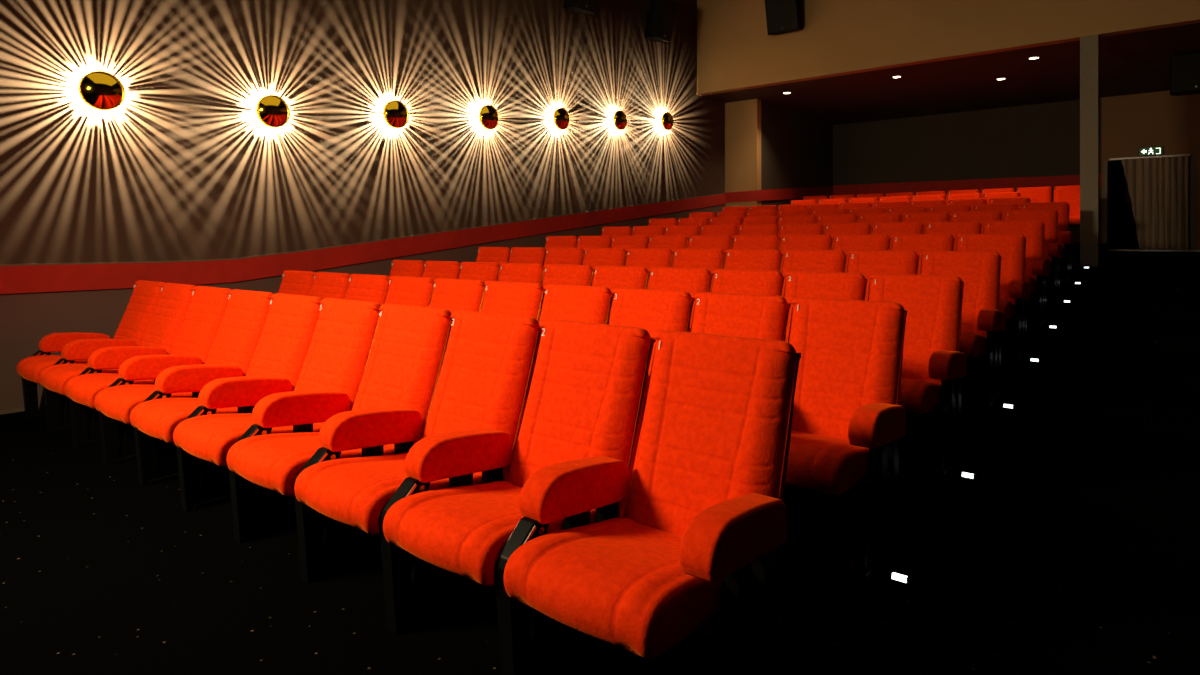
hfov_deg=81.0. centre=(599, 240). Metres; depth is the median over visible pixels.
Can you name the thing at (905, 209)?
seat
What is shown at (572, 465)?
seat
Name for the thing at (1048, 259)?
seat cushion
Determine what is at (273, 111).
wall lamp
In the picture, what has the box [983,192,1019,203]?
seat
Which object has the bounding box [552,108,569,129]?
wall lamp
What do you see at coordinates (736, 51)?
wall
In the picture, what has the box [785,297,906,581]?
seat
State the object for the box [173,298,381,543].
seat
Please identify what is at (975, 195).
seat
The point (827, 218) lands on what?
seat
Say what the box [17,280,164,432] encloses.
seat
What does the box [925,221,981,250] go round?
seat
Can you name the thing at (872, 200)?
seat
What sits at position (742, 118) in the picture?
wall column
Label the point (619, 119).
wall lamp
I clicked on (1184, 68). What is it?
loudspeaker
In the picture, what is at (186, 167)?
wall
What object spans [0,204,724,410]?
wainscot
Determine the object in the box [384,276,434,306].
seat
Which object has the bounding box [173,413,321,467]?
seat cushion
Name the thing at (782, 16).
loudspeaker
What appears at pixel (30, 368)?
seat cushion
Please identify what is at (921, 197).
seat
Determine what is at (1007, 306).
seat cushion
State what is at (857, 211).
seat
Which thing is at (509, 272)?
seat
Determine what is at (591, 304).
seat
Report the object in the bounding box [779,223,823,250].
seat
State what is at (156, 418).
seat cushion
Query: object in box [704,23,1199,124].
ceiling
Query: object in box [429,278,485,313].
seat
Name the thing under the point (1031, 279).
seat cushion
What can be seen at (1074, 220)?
seat cushion
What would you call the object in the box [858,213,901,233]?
seat
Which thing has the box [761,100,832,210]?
wall
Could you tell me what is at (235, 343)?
seat
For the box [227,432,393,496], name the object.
seat cushion
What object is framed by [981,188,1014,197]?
seat
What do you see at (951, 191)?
seat
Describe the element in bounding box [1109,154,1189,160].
rail
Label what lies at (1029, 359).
step light
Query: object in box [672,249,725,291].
seat
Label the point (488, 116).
wall lamp
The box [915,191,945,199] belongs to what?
seat
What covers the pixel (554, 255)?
seat
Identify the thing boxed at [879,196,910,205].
seat
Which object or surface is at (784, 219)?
seat
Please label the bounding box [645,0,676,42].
loudspeaker
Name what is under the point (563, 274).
seat
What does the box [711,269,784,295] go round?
seat
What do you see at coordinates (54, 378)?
seat cushion
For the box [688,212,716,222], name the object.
seat
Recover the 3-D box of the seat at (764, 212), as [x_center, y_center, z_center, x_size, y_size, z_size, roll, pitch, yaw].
[2.607,0.011,11.947,0.640,1.058,0.903,0,0,39]
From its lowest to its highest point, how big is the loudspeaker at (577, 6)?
0.746 m
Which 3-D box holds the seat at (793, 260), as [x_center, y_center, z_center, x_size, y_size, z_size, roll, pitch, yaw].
[1.704,0.615,6.011,0.640,1.058,0.903,0,0,39]
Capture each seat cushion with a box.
[17,355,87,384]
[39,364,118,395]
[64,373,153,409]
[94,384,191,424]
[130,398,237,443]
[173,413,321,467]
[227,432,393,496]
[294,453,481,534]
[383,481,595,585]
[504,517,721,659]
[785,430,868,494]
[899,378,940,413]
[959,332,986,356]
[999,299,1014,318]
[1024,275,1036,292]
[1043,257,1051,272]
[1069,215,1079,226]
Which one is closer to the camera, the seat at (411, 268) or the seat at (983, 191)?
the seat at (411, 268)
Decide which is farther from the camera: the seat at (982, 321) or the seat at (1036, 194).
the seat at (1036, 194)
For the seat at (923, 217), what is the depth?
9.33 m
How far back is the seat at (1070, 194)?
12.66 m
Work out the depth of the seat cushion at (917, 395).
3.83 m
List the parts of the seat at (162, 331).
frame, armrest, backrest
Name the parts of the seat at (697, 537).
backrest, armrest, frame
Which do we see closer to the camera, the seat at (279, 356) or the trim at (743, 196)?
the seat at (279, 356)
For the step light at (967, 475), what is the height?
0.028 m
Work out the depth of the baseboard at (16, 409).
5.71 m
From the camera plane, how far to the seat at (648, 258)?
7.38 m
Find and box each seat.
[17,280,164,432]
[39,283,195,447]
[64,286,231,465]
[94,289,272,486]
[130,293,322,511]
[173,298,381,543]
[227,304,453,582]
[278,270,314,295]
[294,310,543,634]
[309,272,349,298]
[345,274,389,304]
[383,319,655,674]
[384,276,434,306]
[389,260,424,276]
[422,261,460,279]
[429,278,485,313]
[458,262,500,282]
[476,247,510,264]
[481,281,545,321]
[498,263,545,284]
[504,330,800,674]
[509,247,545,265]
[539,284,614,324]
[542,264,594,287]
[543,247,585,266]
[545,236,577,249]
[577,236,612,260]
[583,248,627,282]
[592,265,649,320]
[601,226,632,244]
[609,288,694,405]
[611,235,648,264]
[625,248,673,288]
[632,226,665,247]
[648,218,677,234]
[648,235,688,267]
[648,267,712,331]
[665,225,700,248]
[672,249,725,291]
[678,217,709,234]
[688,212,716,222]
[688,235,732,268]
[690,292,790,340]
[700,225,738,248]
[709,217,742,234]
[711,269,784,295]
[717,211,746,224]
[722,206,748,215]
[724,249,782,271]
[732,235,780,249]
[738,224,778,235]
[743,216,778,224]
[747,210,777,217]
[749,205,777,210]
[777,204,807,215]
[777,209,811,225]
[778,215,816,236]
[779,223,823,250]
[780,235,832,272]
[781,249,846,296]
[783,271,866,341]
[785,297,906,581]
[790,199,817,208]
[803,196,828,201]
[808,203,838,214]
[813,208,847,222]
[817,214,857,234]
[818,198,846,207]
[824,223,871,249]
[829,194,855,202]
[833,234,890,272]
[840,202,872,213]
[847,250,918,300]
[848,197,877,206]
[848,207,885,222]
[856,193,883,201]
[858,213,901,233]
[868,273,966,476]
[872,222,923,249]
[874,201,908,212]
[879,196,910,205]
[885,192,913,200]
[887,206,926,221]
[891,234,954,274]
[903,212,949,233]
[910,200,946,211]
[911,195,944,200]
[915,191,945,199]
[920,251,1005,406]
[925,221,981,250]
[928,205,970,220]
[946,193,981,204]
[947,190,979,194]
[948,198,986,210]
[951,211,1001,233]
[956,234,1029,359]
[973,203,1018,220]
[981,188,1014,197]
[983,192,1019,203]
[983,220,1048,326]
[989,197,1030,209]
[1003,209,1061,300]
[1016,187,1051,202]
[1020,202,1073,282]
[1053,185,1079,226]
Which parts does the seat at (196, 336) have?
frame, armrest, backrest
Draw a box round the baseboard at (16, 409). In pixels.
[0,405,39,414]
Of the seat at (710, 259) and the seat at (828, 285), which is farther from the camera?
the seat at (710, 259)
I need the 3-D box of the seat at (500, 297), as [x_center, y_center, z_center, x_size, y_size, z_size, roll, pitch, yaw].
[-0.849,0.831,4.741,0.640,1.058,0.903,0,0,39]
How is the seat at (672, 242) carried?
on the floor
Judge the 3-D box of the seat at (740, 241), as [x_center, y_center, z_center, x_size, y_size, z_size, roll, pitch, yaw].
[1.571,0.468,7.771,0.640,1.058,0.903,0,0,39]
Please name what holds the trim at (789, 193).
attached to the wall at (796, 148)
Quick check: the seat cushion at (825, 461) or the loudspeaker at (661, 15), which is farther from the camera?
the loudspeaker at (661, 15)
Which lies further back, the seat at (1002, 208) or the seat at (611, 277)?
the seat at (1002, 208)
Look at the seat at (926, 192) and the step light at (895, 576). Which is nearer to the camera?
the step light at (895, 576)
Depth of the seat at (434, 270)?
7.49 m
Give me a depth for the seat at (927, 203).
11.78 m
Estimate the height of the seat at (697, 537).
1.058 m
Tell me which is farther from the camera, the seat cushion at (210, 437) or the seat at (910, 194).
the seat at (910, 194)
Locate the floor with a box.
[0,243,1199,674]
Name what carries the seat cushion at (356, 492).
on the seat at (470, 436)
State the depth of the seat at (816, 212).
11.49 m
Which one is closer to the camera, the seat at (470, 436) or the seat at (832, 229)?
the seat at (470, 436)
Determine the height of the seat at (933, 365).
1.058 m
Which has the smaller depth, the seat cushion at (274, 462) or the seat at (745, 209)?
the seat cushion at (274, 462)
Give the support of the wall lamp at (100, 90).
attached to the wall at (186, 167)
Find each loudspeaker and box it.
[563,0,595,13]
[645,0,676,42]
[765,0,802,34]
[1170,52,1199,95]
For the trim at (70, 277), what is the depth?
7.50 m
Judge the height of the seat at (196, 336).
1.058 m
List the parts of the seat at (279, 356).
frame, armrest, backrest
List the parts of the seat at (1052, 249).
backrest, frame, armrest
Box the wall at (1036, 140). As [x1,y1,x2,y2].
[833,98,1100,242]
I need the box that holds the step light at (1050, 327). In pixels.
[1048,326,1058,328]
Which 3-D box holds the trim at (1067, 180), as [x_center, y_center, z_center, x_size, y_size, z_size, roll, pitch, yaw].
[8.137,-1.263,16.210,5.595,0.270,0.032,0,0,39]
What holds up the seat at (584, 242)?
on the floor
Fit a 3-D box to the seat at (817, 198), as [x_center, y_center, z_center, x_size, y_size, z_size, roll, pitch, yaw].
[4.577,-0.462,15.442,0.708,1.058,0.903,0,0,39]
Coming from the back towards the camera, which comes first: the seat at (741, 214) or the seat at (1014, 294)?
the seat at (741, 214)
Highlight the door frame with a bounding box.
[1104,156,1199,251]
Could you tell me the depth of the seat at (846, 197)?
15.33 m
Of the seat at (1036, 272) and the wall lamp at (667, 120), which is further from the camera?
the wall lamp at (667, 120)
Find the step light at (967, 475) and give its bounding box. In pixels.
[959,471,977,479]
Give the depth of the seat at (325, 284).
6.47 m
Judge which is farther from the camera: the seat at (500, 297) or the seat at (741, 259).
the seat at (741, 259)
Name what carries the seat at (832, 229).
on the floor
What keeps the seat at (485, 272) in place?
on the floor
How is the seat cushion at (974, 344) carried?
on the seat at (982, 321)
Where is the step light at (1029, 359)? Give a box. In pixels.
[1028,358,1040,362]
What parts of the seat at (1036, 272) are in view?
backrest, frame, armrest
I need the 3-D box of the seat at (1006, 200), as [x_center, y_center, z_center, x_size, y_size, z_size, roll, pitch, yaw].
[6.233,-0.147,10.753,0.640,1.058,0.903,0,0,39]
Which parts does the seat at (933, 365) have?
backrest, frame, armrest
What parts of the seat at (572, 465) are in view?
frame, armrest, backrest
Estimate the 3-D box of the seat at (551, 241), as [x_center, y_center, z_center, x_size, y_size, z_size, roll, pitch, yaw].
[-0.800,0.468,9.664,0.708,1.058,0.903,0,0,39]
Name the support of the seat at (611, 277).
on the floor
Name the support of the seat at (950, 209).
on the floor
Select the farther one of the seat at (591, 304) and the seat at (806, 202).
the seat at (806, 202)
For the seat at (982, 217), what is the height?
1.058 m
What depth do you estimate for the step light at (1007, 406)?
4.86 m
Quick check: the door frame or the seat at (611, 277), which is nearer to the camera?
the seat at (611, 277)
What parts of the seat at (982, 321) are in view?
backrest, frame, armrest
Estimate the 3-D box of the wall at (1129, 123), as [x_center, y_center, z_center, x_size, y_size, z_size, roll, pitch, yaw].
[11.989,-1.368,13.217,4.160,3.540,0.120,0,0,39]
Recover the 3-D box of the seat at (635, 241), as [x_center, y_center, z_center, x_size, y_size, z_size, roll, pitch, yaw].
[0.164,0.468,8.894,0.640,1.058,0.903,0,0,39]
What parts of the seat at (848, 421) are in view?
backrest, frame, armrest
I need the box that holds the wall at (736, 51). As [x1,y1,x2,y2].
[697,0,1199,95]
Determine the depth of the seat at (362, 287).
6.10 m
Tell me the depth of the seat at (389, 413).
3.14 m
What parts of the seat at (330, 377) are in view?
frame, armrest, backrest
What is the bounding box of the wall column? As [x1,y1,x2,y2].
[725,99,760,208]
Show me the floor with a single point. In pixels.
(1073, 548)
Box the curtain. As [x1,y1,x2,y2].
[1121,156,1188,248]
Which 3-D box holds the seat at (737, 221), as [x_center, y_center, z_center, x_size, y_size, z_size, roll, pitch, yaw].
[1.785,0.155,10.927,0.640,1.058,0.903,0,0,39]
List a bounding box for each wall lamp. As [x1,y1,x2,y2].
[78,71,124,110]
[256,95,289,127]
[382,100,408,128]
[478,105,498,129]
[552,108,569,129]
[611,110,627,129]
[659,112,673,129]
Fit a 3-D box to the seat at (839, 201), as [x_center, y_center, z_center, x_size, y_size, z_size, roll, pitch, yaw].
[4.466,-0.307,13.854,0.640,1.058,0.903,0,0,39]
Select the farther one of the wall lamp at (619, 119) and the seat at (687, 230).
the wall lamp at (619, 119)
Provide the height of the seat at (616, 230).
1.058 m
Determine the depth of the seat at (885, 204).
12.17 m
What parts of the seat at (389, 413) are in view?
frame, armrest, backrest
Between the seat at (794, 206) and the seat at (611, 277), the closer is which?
the seat at (611, 277)
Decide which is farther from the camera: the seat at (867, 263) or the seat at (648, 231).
the seat at (648, 231)
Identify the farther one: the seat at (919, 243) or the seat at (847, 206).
the seat at (847, 206)
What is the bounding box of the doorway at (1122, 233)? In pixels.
[1108,157,1189,249]
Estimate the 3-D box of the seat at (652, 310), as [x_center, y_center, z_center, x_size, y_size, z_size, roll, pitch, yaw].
[0.088,0.831,3.992,0.640,1.058,0.903,0,0,39]
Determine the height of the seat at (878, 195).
1.058 m
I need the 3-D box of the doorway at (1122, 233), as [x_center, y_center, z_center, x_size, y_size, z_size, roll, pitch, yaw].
[11.450,-0.938,14.673,1.900,2.320,1.480,0,0,39]
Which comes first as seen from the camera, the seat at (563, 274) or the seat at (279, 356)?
the seat at (279, 356)
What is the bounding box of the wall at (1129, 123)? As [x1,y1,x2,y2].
[1101,91,1199,249]
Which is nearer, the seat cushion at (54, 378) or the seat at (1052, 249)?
the seat cushion at (54, 378)
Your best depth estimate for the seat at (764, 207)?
13.66 m
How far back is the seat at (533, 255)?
8.50 m
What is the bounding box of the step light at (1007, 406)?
[1001,404,1015,409]
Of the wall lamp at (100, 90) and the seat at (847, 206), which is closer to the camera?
the wall lamp at (100, 90)
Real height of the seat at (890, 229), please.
1.058 m
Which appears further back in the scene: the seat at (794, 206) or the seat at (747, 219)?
the seat at (794, 206)
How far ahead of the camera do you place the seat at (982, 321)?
5.35 m
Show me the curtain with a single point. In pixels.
(1157, 187)
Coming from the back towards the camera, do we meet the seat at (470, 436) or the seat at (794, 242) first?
the seat at (794, 242)
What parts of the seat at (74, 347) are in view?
frame, frame, armrest, armrest, backrest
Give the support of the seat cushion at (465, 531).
on the seat at (572, 465)
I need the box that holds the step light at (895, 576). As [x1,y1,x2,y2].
[888,570,912,584]
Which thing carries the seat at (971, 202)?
on the floor
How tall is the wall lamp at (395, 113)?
0.336 m
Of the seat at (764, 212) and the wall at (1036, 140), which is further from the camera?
the wall at (1036, 140)
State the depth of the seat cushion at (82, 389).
4.52 m
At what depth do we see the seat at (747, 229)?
9.42 m
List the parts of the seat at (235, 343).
frame, armrest, backrest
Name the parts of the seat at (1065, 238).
backrest, frame, armrest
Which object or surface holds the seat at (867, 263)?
on the floor
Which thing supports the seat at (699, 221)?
on the floor
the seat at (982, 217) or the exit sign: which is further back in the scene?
the exit sign
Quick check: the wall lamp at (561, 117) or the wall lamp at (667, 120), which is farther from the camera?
the wall lamp at (667, 120)
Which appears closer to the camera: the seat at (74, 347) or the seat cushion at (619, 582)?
the seat cushion at (619, 582)
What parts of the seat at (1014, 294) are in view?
backrest, frame, armrest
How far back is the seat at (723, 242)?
8.40 m
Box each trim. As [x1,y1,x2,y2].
[0,194,725,293]
[725,190,756,202]
[757,186,832,200]
[833,174,1100,194]
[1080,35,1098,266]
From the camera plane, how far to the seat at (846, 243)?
7.30 m
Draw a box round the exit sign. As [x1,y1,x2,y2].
[1139,146,1162,155]
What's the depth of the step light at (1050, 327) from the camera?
6.86 m
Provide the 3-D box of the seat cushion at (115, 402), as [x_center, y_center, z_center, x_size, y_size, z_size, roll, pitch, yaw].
[-2.726,0.998,4.359,0.524,0.197,0.585,0,0,39]
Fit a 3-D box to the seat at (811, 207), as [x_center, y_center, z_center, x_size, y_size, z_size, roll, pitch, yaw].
[3.889,-0.147,12.625,0.640,1.058,0.903,0,0,39]
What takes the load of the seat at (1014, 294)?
on the floor
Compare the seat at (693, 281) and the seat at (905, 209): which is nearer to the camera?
the seat at (693, 281)
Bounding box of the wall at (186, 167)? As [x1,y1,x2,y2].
[0,0,724,263]
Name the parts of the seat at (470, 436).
frame, armrest, backrest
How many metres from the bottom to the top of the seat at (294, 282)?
1.058 m
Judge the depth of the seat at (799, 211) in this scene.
11.86 m
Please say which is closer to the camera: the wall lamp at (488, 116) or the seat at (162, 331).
the seat at (162, 331)
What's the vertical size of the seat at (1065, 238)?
1.058 m
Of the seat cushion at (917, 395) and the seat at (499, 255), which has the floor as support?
the seat at (499, 255)
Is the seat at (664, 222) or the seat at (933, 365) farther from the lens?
the seat at (664, 222)

